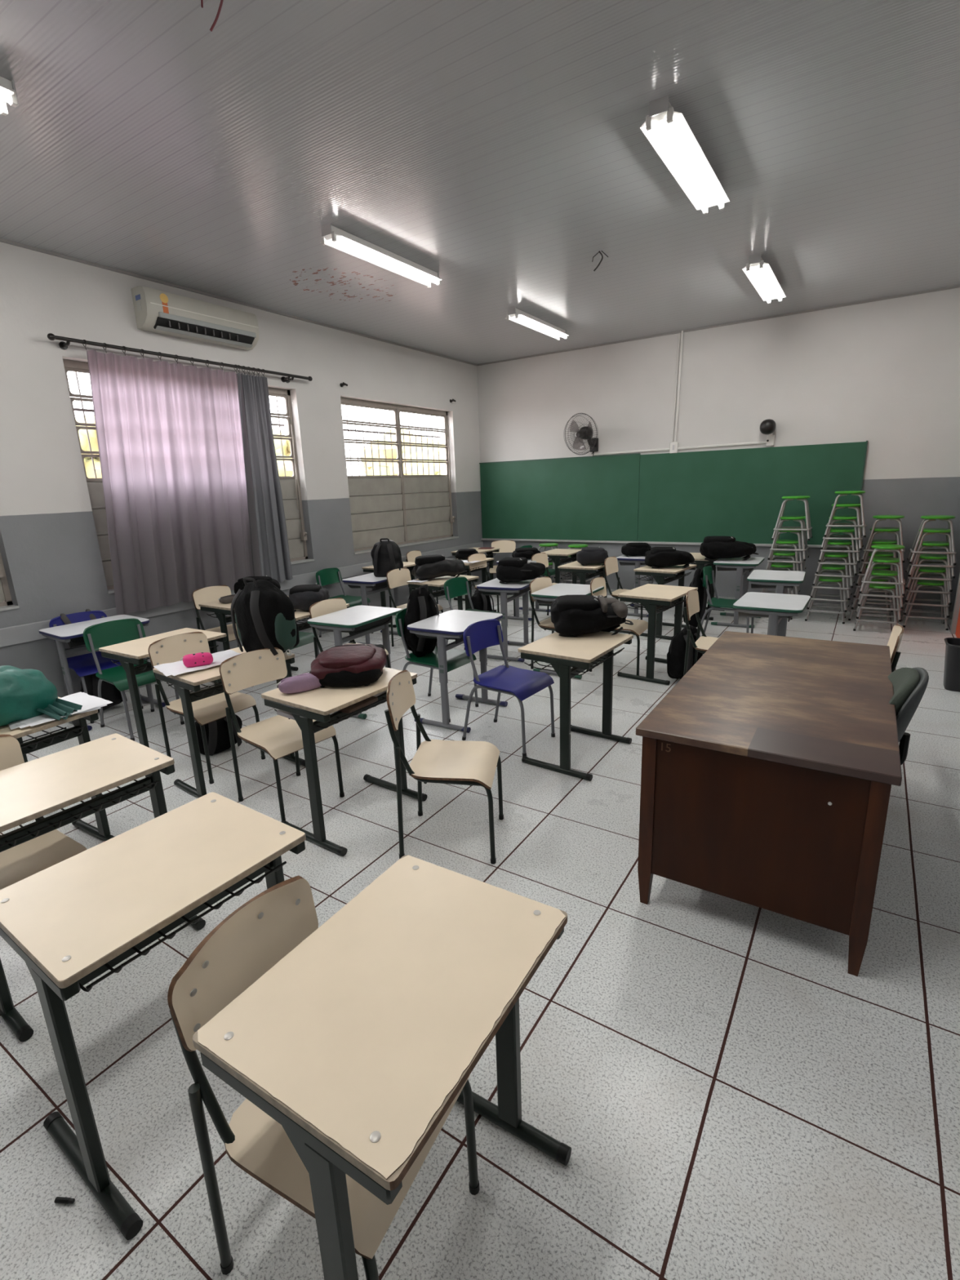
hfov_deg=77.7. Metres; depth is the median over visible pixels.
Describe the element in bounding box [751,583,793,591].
tray
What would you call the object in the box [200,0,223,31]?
hanging wire
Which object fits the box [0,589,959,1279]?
floor
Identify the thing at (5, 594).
window
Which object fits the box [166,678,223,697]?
basket
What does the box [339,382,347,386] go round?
curtain bracket
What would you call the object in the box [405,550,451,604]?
chair
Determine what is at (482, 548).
book
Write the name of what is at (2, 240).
trim
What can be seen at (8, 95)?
fluorescent light
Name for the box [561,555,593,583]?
stool
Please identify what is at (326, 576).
plastic chair
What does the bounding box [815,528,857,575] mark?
stool
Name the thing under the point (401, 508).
window
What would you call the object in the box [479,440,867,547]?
chalkboard
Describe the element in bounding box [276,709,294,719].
folder
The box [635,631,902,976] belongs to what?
desk
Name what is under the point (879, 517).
stool
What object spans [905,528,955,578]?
stool
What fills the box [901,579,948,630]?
stool
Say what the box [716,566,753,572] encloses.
tray
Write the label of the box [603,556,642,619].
chair
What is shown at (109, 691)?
backpack
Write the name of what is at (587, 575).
basket
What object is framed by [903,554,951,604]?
stool
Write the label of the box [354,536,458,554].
trim
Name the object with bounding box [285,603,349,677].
desk
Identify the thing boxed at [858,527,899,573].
stool
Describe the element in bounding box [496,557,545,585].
backpack
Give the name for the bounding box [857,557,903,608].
stool
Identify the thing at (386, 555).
backpack
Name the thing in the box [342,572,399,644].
desk
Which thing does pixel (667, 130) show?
fluorescent light
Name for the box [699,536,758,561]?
backpack
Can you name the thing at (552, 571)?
plastic chair
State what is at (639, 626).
chair
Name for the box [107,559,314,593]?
trim
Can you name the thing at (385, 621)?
tray
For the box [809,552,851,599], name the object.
stool
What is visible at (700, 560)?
desk
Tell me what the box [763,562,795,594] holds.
stool
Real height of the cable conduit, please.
1.401 m
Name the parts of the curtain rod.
knob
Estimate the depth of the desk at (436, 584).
5.89 m
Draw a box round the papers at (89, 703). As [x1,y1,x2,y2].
[8,692,113,729]
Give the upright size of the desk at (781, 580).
0.698 m
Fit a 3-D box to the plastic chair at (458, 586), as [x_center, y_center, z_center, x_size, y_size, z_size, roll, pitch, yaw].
[-0.061,-0.200,5.656,0.490,0.755,0.401,7,17,32]
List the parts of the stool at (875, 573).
leg, footrest rail, seat, leg, leg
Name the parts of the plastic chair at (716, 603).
backrest, seat, leg, leg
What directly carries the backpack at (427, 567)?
on the desk at (436, 584)
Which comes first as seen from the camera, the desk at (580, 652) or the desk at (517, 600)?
the desk at (580, 652)
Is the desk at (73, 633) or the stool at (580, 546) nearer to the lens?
the desk at (73, 633)
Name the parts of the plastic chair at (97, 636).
backrest, leg, seat, leg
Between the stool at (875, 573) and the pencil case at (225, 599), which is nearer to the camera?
the pencil case at (225, 599)
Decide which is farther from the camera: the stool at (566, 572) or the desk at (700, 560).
the stool at (566, 572)
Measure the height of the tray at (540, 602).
0.082 m
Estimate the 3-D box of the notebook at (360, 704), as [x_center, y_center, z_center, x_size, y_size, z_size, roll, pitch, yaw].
[-0.636,0.302,2.893,0.200,0.020,0.200,7,17,31]
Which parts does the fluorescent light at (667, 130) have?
plate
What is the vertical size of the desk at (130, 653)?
0.699 m
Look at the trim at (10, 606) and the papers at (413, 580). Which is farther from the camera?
the papers at (413, 580)
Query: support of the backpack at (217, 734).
on the floor
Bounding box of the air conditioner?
[130,285,258,350]
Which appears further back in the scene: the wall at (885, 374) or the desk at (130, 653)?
the wall at (885, 374)
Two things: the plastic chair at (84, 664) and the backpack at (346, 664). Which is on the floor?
the plastic chair at (84, 664)
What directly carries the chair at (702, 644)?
on the floor
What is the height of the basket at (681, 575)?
0.050 m
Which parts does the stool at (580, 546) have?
seat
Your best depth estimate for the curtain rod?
4.98 m
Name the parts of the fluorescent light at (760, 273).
plate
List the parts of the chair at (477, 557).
backrest, frame, frame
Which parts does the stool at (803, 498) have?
leg, leg, footrest rail, seat, leg, leg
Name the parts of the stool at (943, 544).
leg, footrest rail, seat, leg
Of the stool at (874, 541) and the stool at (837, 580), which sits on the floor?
the stool at (837, 580)
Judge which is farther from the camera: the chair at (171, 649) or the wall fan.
the wall fan
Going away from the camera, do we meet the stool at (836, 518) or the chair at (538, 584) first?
the chair at (538, 584)
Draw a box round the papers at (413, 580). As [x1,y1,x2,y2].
[406,579,427,582]
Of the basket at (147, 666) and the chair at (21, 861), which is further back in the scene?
the basket at (147, 666)
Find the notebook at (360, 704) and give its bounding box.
[337,696,377,713]
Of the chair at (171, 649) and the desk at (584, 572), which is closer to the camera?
the chair at (171, 649)
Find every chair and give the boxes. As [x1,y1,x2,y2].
[0,734,87,1022]
[48,610,143,723]
[83,617,184,741]
[147,631,265,783]
[167,875,479,1279]
[192,585,239,647]
[219,647,344,821]
[253,631,319,686]
[309,597,390,713]
[315,567,373,637]
[384,670,503,864]
[386,568,443,646]
[395,608,478,722]
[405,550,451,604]
[444,577,501,665]
[462,618,555,756]
[467,553,515,622]
[489,540,515,597]
[520,545,555,596]
[528,576,573,669]
[531,552,556,615]
[589,576,648,675]
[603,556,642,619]
[683,589,718,675]
[699,565,754,635]
[887,623,904,671]
[887,666,928,765]
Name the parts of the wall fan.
motor, arm, wall plate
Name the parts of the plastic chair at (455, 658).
backrest, leg, seat, leg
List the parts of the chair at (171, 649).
leg, backrest, frame, seat, frame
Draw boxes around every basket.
[0,779,159,847]
[18,725,85,749]
[79,861,286,991]
[111,644,218,671]
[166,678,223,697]
[207,612,235,619]
[274,697,386,728]
[296,617,310,629]
[411,583,473,595]
[462,564,490,573]
[524,647,624,675]
[548,556,576,562]
[561,570,604,577]
[626,599,685,611]
[636,571,691,582]
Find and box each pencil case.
[180,652,213,667]
[217,594,235,603]
[275,672,321,693]
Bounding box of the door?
[950,573,959,638]
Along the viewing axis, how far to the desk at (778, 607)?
4.30 m
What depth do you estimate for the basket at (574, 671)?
3.40 m
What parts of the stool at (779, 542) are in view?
leg, seat, footrest rail, leg, leg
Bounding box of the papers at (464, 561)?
[462,560,480,563]
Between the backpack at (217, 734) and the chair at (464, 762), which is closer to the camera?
the chair at (464, 762)
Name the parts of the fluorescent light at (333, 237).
plate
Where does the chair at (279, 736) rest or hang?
on the floor
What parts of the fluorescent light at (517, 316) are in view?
plate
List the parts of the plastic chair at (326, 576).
backrest, seat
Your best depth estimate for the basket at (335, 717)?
2.75 m
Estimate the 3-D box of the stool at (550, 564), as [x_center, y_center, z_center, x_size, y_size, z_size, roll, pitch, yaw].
[1.018,-0.915,8.817,0.384,0.473,0.343,7,17,30]
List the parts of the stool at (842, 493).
leg, footrest rail, seat, leg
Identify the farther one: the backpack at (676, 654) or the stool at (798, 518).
the stool at (798, 518)
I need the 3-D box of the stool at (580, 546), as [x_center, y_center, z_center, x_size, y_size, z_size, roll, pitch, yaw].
[1.391,-1.112,8.463,0.384,0.473,0.343,8,18,33]
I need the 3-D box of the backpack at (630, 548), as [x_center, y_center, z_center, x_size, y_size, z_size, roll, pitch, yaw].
[1.926,-1.109,7.326,0.375,0.188,0.456,1,15,13]
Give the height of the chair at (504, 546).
0.788 m
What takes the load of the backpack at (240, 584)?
on the desk at (220, 610)
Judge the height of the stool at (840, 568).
0.473 m
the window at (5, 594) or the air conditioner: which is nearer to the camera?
the window at (5, 594)
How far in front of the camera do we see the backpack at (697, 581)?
5.78 m
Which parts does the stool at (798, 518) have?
leg, footrest rail, seat, leg, leg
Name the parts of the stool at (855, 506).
leg, footrest rail, seat, leg, leg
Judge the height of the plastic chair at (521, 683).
0.755 m
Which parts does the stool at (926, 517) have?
leg, leg, footrest rail, seat, leg, leg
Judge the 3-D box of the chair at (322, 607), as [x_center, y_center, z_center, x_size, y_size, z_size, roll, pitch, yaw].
[-0.992,0.096,4.579,0.464,0.788,0.394,7,17,32]
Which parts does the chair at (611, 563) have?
backrest, frame, seat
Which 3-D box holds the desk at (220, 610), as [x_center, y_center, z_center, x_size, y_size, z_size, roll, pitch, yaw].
[-2.050,-0.013,5.314,0.457,0.699,0.604,7,17,32]
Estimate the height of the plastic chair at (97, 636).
0.755 m
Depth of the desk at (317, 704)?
2.72 m
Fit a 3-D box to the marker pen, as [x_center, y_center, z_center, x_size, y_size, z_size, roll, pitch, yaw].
[-0.979,1.322,1.405,0.044,0.010,0.011,-1,15,5]
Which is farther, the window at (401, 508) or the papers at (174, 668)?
the window at (401, 508)
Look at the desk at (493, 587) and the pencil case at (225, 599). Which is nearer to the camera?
the pencil case at (225, 599)
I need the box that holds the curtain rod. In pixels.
[47,333,312,382]
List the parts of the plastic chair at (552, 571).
backrest, seat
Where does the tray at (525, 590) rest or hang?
on the desk at (493, 587)
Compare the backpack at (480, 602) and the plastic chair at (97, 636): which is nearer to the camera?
the plastic chair at (97, 636)
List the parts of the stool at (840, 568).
leg, footrest rail, seat, leg, leg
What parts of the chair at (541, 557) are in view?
backrest, frame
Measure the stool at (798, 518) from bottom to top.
0.473 m
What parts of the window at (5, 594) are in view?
opening lever, steel panel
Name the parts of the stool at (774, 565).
seat, leg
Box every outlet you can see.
[153,316,254,344]
[669,441,678,453]
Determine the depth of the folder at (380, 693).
2.99 m
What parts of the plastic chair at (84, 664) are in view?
leg, backrest, seat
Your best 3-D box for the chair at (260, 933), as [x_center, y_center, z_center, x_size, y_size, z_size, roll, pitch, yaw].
[-0.303,0.956,1.253,0.464,0.749,0.394,5,16,26]
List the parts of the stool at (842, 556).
leg, footrest rail, seat, leg, leg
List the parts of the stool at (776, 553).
leg, seat, leg, leg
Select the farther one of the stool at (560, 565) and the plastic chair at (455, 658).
the stool at (560, 565)
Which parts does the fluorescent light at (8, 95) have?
plate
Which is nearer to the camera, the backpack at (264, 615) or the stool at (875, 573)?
the backpack at (264, 615)
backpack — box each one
[80,673,127,712]
[195,714,242,755]
[231,577,299,655]
[234,575,280,594]
[288,582,329,611]
[309,644,386,687]
[370,537,403,577]
[404,584,439,657]
[411,554,466,581]
[455,548,478,559]
[471,588,493,611]
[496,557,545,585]
[511,546,540,559]
[550,595,633,636]
[576,546,608,565]
[621,542,651,556]
[644,546,696,568]
[666,625,702,679]
[683,568,711,627]
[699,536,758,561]
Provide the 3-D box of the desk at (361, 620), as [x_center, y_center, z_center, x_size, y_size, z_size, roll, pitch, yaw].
[-0.911,0.146,4.542,0.463,0.698,0.604,6,17,28]
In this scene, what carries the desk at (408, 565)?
on the floor
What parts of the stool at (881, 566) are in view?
leg, footrest rail, seat, leg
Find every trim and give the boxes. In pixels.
[0,238,959,365]
[0,542,483,647]
[0,604,19,611]
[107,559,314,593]
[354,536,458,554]
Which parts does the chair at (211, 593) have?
leg, frame, backrest, seat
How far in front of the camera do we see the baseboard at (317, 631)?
6.88 m
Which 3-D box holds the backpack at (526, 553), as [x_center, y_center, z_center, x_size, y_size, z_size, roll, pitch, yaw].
[0.591,-1.074,7.421,0.359,0.165,0.486,2,15,14]
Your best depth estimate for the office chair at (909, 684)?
2.29 m
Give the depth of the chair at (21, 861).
2.11 m
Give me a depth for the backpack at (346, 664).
2.80 m
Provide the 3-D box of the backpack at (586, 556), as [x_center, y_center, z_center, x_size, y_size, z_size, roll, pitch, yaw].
[1.254,-0.931,6.676,0.352,0.223,0.423,0,15,8]
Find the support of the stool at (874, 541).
on the stool at (883, 554)
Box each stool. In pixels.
[537,542,565,577]
[540,564,564,582]
[542,560,562,582]
[560,543,595,578]
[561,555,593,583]
[564,572,591,583]
[760,551,799,595]
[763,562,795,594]
[764,588,792,619]
[765,528,805,571]
[767,515,808,560]
[768,539,803,584]
[771,495,812,540]
[804,576,845,623]
[806,564,848,612]
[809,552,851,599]
[812,540,854,587]
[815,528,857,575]
[817,515,860,562]
[820,503,863,550]
[823,490,866,537]
[848,577,890,621]
[851,564,893,611]
[853,551,894,597]
[853,583,898,631]
[855,539,897,585]
[855,569,901,622]
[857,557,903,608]
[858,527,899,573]
[858,544,905,595]
[861,515,905,562]
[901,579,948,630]
[902,566,949,617]
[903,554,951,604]
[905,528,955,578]
[905,541,952,591]
[906,515,956,564]
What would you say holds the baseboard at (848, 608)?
attached to the wall at (885, 374)
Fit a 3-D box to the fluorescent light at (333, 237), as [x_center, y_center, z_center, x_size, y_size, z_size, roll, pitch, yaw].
[-0.712,-2.899,4.540,0.200,0.100,1.228,7,17,32]
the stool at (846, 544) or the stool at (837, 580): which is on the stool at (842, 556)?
the stool at (846, 544)
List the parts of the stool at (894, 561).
leg, leg, footrest rail, seat, leg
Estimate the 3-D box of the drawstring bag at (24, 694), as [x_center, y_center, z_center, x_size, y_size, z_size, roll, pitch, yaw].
[-2.013,0.242,2.543,0.511,0.238,0.315,1,15,13]
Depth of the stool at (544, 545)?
8.66 m
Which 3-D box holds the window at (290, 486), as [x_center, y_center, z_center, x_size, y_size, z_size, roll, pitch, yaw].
[-2.584,-1.518,5.613,0.261,1.780,2.200,7,17,32]
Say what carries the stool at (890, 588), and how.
on the floor
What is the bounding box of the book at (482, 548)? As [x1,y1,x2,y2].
[478,546,494,549]
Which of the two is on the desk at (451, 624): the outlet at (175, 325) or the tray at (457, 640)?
the tray at (457, 640)
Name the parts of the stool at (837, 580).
leg, footrest rail, seat, leg, leg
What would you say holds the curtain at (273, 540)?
hanging from the curtain rod
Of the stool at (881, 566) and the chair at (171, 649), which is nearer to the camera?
the chair at (171, 649)
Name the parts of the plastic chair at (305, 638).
seat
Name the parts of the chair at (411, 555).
backrest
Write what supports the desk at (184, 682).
on the floor
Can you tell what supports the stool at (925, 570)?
on the stool at (939, 584)
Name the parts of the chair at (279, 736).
leg, frame, backrest, seat, leg, frame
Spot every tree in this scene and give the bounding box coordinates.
[75,413,102,478]
[272,427,293,476]
[358,428,446,475]
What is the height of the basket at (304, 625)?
0.050 m
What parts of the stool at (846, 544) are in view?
leg, footrest rail, seat, leg, leg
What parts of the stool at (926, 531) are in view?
leg, leg, footrest rail, seat, leg, leg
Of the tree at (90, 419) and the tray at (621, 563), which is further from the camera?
the tree at (90, 419)
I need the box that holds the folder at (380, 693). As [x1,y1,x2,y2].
[373,690,386,697]
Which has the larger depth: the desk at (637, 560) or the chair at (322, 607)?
the desk at (637, 560)
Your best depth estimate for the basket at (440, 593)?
5.87 m
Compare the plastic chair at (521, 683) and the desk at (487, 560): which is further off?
the desk at (487, 560)
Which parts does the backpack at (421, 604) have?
handle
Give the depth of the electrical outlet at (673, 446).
7.63 m
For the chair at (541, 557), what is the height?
0.788 m
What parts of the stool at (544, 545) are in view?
seat, leg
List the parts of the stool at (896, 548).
leg, footrest rail, seat, leg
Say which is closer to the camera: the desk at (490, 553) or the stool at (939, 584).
the stool at (939, 584)
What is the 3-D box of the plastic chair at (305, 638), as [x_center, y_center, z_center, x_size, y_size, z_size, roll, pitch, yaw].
[-1.681,0.013,5.066,0.490,0.755,0.401,6,16,27]
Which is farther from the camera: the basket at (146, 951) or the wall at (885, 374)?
the wall at (885, 374)
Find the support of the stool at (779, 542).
on the stool at (776, 553)
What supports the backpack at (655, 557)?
on the desk at (659, 575)
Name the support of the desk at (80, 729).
on the floor
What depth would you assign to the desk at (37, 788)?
2.01 m
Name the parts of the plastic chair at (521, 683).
backrest, leg, seat, leg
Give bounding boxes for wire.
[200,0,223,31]
[591,250,608,271]
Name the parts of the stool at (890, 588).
leg, footrest rail, seat, leg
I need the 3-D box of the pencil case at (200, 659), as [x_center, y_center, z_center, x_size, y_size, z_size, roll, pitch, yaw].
[-1.528,0.106,3.215,0.160,0.069,0.084,-11,17,-31]
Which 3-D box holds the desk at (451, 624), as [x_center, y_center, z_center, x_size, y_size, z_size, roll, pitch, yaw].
[-0.149,0.197,4.238,0.463,0.698,0.604,6,17,30]
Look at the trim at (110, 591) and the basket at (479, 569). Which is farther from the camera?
the basket at (479, 569)
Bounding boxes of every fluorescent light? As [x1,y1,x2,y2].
[0,75,17,115]
[320,223,441,288]
[505,306,568,340]
[640,94,729,213]
[742,253,786,303]
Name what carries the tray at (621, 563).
on the desk at (637, 560)
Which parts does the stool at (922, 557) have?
leg, leg, footrest rail, seat, leg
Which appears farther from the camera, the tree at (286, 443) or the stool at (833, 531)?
the tree at (286, 443)
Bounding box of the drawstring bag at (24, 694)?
[0,665,82,726]
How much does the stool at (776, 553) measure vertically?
0.473 m
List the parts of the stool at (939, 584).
leg, leg, footrest rail, seat, leg, leg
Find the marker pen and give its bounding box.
[53,1196,75,1204]
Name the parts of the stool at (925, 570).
leg, leg, footrest rail, seat, leg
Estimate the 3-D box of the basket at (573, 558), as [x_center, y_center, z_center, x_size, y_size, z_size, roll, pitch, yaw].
[1.088,-1.101,8.038,0.408,0.050,0.500,7,17,31]
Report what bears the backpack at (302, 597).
on the desk at (300, 614)
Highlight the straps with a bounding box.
[60,608,96,648]
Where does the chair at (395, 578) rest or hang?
on the floor
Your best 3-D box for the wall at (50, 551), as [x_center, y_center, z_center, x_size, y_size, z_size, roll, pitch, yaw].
[-2.652,-1.394,5.463,0.160,3.340,10.026,7,17,32]
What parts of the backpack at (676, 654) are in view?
handle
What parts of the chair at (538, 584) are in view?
leg, backrest, seat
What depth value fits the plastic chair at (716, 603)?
5.78 m
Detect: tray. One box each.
[69,635,85,647]
[316,615,391,636]
[347,581,387,590]
[415,634,463,644]
[481,586,529,597]
[536,599,552,604]
[619,561,646,565]
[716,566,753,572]
[737,611,792,622]
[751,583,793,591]
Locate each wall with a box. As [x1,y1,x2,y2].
[0,241,483,697]
[476,287,959,611]
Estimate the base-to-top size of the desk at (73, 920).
0.701 m
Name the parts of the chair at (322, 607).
leg, frame, backrest, seat, frame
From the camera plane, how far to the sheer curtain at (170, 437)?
5.13 m
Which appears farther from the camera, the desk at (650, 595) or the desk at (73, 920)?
the desk at (650, 595)
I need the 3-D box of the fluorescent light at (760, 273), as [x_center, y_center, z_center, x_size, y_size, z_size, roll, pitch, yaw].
[2.580,-3.236,5.374,0.200,0.100,1.228,7,17,32]
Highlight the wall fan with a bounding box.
[564,413,598,454]
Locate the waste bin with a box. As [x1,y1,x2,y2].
[943,637,959,692]
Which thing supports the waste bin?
on the floor
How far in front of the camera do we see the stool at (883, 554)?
6.45 m
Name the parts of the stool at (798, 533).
leg, footrest rail, seat, leg, leg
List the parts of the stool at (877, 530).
leg, footrest rail, seat, leg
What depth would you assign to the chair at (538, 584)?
5.22 m
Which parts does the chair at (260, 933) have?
leg, backrest, frame, seat, frame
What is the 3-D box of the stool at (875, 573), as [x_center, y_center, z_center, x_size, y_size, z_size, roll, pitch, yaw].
[4.120,-0.466,6.128,0.384,0.473,0.343,7,17,30]
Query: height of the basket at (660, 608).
0.050 m
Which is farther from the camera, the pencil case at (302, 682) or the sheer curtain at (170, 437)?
the sheer curtain at (170, 437)
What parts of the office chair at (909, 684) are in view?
backrest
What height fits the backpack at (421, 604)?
0.538 m
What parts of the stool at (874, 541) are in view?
leg, footrest rail, seat, leg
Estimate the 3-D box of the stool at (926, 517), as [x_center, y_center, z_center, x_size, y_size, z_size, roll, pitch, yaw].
[4.659,-1.031,6.110,0.384,0.473,0.343,7,17,31]
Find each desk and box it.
[0,697,114,840]
[0,733,205,1041]
[0,791,306,1239]
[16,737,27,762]
[39,614,165,730]
[98,627,226,747]
[152,645,305,797]
[192,854,571,1279]
[198,595,297,681]
[261,666,427,856]
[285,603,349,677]
[307,604,401,719]
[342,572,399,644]
[361,561,415,627]
[406,574,479,609]
[407,609,507,733]
[450,547,500,600]
[456,557,496,612]
[476,577,536,662]
[496,556,550,620]
[517,631,633,781]
[531,582,604,679]
[538,548,581,606]
[557,560,604,584]
[616,555,657,617]
[617,583,697,684]
[633,564,696,639]
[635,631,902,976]
[682,552,723,620]
[711,556,764,628]
[733,591,810,636]
[746,569,805,629]
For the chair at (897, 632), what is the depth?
3.16 m
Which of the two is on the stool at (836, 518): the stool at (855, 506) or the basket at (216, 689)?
the stool at (855, 506)
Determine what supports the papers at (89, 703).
on the desk at (80, 729)
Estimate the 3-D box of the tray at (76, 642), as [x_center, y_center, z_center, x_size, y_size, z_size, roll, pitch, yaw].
[-2.872,-0.048,4.458,0.340,0.082,0.494,8,18,34]
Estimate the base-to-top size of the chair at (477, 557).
0.788 m
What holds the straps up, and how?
hanging from the plastic chair at (84, 664)
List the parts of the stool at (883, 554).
leg, seat, leg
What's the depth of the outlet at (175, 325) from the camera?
5.15 m
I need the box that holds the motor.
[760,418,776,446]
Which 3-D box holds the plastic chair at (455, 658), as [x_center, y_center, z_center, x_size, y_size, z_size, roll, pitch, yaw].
[-0.325,0.147,4.360,0.490,0.755,0.401,8,18,34]
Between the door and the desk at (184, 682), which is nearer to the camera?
the desk at (184, 682)
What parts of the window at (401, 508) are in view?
sash, sash, sash, sash, steel panel, steel panel, steel panel, steel panel, sash, sash, sash, sash, steel panel, steel panel, steel panel, steel panel, opening lever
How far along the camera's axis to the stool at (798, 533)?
6.72 m
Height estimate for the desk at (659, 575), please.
0.699 m
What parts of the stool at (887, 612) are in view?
leg, footrest rail, seat, leg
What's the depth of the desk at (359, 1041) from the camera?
1.06 m
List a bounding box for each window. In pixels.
[0,551,13,606]
[62,359,307,590]
[340,396,455,551]
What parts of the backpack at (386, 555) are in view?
handle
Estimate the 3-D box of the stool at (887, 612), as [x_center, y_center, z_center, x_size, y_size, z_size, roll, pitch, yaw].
[4.345,-0.461,6.605,0.384,0.473,0.343,8,18,33]
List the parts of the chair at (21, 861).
backrest, seat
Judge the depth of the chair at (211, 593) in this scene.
5.44 m
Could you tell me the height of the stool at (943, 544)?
0.473 m
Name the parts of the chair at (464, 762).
leg, backrest, leg, seat, frame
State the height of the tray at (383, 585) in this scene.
0.082 m
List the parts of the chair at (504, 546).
seat, backrest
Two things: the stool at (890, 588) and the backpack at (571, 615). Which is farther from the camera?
the stool at (890, 588)
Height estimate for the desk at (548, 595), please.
0.698 m
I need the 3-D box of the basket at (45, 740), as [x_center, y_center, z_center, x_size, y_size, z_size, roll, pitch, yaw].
[-2.054,0.442,2.550,0.408,0.050,0.500,7,17,30]
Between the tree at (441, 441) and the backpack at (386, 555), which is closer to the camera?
the backpack at (386, 555)
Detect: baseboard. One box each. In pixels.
[124,582,482,692]
[607,589,953,619]
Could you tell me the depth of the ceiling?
3.21 m
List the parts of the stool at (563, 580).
footrest rail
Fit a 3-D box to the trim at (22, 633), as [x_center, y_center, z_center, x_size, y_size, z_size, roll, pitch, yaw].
[-2.547,-0.402,5.659,0.022,0.135,9.600,7,17,32]
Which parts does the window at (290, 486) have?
sash, sash, sash, sash, steel panel, steel panel, steel panel, steel panel, sash, sash, sash, sash, steel panel, steel panel, steel panel, steel panel, opening lever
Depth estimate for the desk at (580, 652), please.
3.36 m
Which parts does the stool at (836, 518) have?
leg, footrest rail, seat, leg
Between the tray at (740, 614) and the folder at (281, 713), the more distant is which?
the tray at (740, 614)
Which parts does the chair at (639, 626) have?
backrest, seat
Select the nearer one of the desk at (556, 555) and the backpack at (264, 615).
the backpack at (264, 615)
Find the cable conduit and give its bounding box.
[593,330,766,455]
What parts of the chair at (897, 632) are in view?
frame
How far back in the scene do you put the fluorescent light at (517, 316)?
6.47 m
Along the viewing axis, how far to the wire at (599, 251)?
4.67 m
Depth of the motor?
6.90 m
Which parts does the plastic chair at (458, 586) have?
backrest, seat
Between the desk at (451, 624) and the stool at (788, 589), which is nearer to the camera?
the desk at (451, 624)
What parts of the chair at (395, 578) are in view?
frame, leg, backrest, seat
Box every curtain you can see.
[86,349,261,615]
[237,372,293,582]
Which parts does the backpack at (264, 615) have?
handle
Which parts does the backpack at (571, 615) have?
grey panel, handle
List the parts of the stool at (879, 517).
leg, footrest rail, seat, leg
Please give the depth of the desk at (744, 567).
6.47 m
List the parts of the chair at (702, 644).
leg, backrest, frame, leg, frame, seat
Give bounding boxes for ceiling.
[0,0,959,364]
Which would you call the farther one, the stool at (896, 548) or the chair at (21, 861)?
the stool at (896, 548)
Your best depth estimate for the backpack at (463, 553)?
7.40 m
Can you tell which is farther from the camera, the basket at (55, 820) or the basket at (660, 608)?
the basket at (660, 608)
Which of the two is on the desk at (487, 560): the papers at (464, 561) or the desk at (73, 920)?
the papers at (464, 561)
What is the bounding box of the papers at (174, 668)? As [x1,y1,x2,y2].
[153,649,239,676]
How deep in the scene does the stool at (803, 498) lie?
6.65 m
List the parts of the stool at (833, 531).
leg, footrest rail, seat, leg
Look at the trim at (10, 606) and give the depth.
4.33 m
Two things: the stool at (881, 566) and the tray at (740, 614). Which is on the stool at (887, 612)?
the stool at (881, 566)
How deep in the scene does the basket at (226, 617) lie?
5.07 m
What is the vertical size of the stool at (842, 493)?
0.473 m

